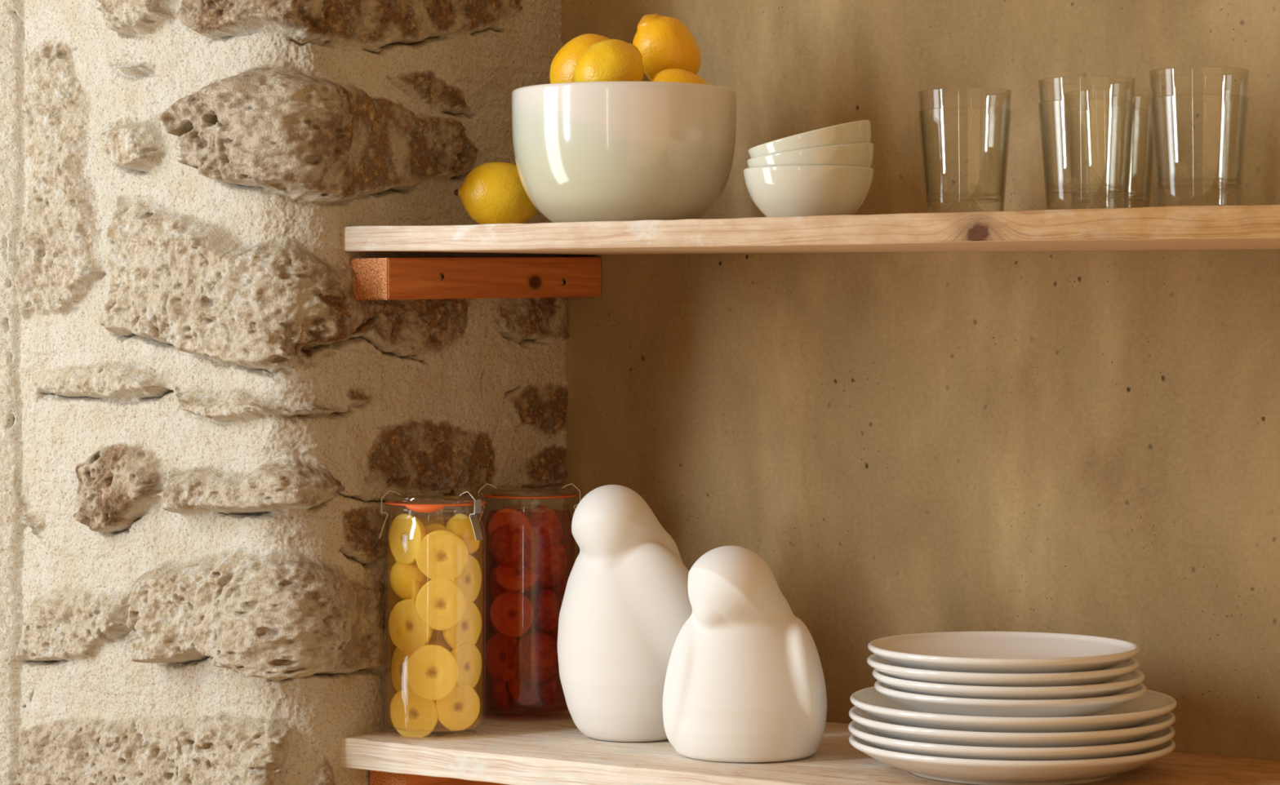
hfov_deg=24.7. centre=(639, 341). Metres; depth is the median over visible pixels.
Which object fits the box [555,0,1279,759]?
wall
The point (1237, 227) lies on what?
shelf board
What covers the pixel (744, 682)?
bird figurine
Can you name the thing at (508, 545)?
fruit
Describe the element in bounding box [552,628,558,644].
fruit
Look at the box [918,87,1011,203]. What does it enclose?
drinking glass
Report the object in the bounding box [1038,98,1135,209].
drinking glass
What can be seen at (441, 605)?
fruit
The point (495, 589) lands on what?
fruit
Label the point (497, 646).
fruit
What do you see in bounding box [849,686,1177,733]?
dinner plate
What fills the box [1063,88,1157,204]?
drinking glass
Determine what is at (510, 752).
shelf board
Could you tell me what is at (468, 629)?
fruit
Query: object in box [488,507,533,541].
fruit
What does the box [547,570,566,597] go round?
fruit
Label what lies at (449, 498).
jar
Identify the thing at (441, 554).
fruit
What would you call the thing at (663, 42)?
lemon
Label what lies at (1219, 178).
drinking glass
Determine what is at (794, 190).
bowl
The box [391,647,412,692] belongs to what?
fruit
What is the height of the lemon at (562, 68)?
0.064 m
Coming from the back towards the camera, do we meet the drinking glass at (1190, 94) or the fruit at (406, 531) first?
the fruit at (406, 531)
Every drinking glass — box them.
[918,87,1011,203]
[918,106,1011,213]
[1038,75,1135,195]
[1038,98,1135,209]
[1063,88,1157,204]
[1063,108,1157,208]
[1149,66,1248,189]
[1149,93,1248,206]
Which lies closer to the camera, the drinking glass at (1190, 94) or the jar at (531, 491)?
the drinking glass at (1190, 94)
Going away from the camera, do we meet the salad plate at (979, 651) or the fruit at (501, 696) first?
the salad plate at (979, 651)
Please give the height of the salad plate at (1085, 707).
0.024 m
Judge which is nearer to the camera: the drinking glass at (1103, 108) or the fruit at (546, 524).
the drinking glass at (1103, 108)
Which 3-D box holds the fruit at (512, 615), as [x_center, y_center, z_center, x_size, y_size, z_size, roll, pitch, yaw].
[-0.115,0.248,2.665,0.041,0.043,0.017,0,0,14]
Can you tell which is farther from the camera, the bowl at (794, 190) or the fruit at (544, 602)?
the fruit at (544, 602)
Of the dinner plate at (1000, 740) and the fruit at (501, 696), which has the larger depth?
the fruit at (501, 696)
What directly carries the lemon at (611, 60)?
in the serving bowl at (621, 150)
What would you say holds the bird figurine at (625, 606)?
on the shelf board at (510, 752)
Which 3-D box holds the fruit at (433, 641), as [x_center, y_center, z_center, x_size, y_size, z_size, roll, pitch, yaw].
[-0.178,0.280,2.559,0.040,0.040,0.016,0,0,-22]
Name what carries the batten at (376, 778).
attached to the wall at (205, 426)
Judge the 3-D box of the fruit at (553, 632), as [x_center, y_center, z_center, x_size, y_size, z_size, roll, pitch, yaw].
[-0.087,0.251,2.685,0.015,0.041,0.039,0,0,-12]
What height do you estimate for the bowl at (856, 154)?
0.052 m
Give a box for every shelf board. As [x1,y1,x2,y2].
[340,699,1279,784]
[341,204,1279,254]
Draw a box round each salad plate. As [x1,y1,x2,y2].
[866,653,1139,687]
[867,631,1140,673]
[872,669,1145,699]
[874,680,1146,717]
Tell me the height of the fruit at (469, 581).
0.044 m
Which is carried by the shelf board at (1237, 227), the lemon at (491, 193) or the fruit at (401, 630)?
the lemon at (491, 193)
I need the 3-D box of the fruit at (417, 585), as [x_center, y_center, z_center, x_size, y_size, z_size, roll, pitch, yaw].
[-0.193,0.220,2.559,0.015,0.041,0.039,0,0,-10]
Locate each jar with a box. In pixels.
[379,487,485,739]
[478,483,581,721]
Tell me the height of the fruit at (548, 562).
0.048 m
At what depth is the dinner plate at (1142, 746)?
2.23 m
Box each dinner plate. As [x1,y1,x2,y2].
[848,706,1176,747]
[848,720,1175,760]
[848,733,1176,784]
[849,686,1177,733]
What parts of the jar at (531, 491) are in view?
glass lid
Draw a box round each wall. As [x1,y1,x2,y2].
[0,0,569,784]
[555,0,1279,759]
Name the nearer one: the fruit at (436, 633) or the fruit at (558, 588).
the fruit at (436, 633)
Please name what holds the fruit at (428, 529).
in the jar at (449, 498)
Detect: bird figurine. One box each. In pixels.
[557,484,692,742]
[662,546,826,763]
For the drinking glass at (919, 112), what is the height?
0.090 m
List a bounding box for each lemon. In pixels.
[453,162,537,224]
[549,33,609,83]
[574,39,644,82]
[632,13,701,79]
[649,68,707,84]
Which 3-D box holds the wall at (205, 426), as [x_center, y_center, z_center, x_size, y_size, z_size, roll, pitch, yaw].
[-0.392,0.094,2.759,0.549,0.980,0.463,0,0,34]
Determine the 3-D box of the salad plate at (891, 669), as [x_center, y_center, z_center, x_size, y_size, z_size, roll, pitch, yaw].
[0.290,0.266,2.342,0.216,0.024,0.216,0,0,17]
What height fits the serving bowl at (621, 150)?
0.116 m
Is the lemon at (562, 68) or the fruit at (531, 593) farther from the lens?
the fruit at (531, 593)
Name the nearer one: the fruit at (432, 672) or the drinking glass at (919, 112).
the drinking glass at (919, 112)
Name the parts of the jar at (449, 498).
glass lid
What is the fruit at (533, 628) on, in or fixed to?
in the jar at (531, 491)
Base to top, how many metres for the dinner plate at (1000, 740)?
0.026 m
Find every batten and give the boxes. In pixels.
[350,257,600,300]
[369,770,508,784]
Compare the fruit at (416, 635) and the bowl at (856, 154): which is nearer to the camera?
the bowl at (856, 154)
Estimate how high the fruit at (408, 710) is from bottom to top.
0.046 m
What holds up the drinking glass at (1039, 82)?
in the drinking glass at (1065, 208)
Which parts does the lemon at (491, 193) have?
stem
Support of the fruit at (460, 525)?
in the jar at (449, 498)
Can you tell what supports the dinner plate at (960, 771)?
on the shelf board at (510, 752)
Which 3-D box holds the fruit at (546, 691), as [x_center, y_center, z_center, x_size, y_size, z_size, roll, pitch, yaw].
[-0.087,0.317,2.685,0.016,0.040,0.038,0,0,-12]
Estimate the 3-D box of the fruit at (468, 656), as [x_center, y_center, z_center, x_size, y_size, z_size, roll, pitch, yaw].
[-0.156,0.283,2.555,0.017,0.042,0.042,0,0,37]
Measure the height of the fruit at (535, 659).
0.048 m
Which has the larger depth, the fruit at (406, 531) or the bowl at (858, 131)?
the fruit at (406, 531)
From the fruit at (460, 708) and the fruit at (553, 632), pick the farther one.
the fruit at (553, 632)
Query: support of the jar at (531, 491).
on the shelf board at (510, 752)
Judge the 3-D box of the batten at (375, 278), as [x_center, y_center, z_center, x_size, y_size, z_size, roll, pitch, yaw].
[-0.144,-0.058,2.663,0.045,0.044,0.321,0,0,34]
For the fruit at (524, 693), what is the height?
0.040 m
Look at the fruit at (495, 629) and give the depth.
2.68 m
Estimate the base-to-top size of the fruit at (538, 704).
0.040 m
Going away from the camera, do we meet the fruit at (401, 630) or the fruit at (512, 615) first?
the fruit at (401, 630)
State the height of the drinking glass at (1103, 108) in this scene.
0.090 m
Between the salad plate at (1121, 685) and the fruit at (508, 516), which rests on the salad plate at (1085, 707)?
the salad plate at (1121, 685)
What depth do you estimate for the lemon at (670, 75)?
2.45 m
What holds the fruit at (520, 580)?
in the jar at (531, 491)
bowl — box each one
[511,80,736,222]
[742,164,874,217]
[746,142,874,168]
[747,120,871,158]
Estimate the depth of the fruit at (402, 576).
2.55 m

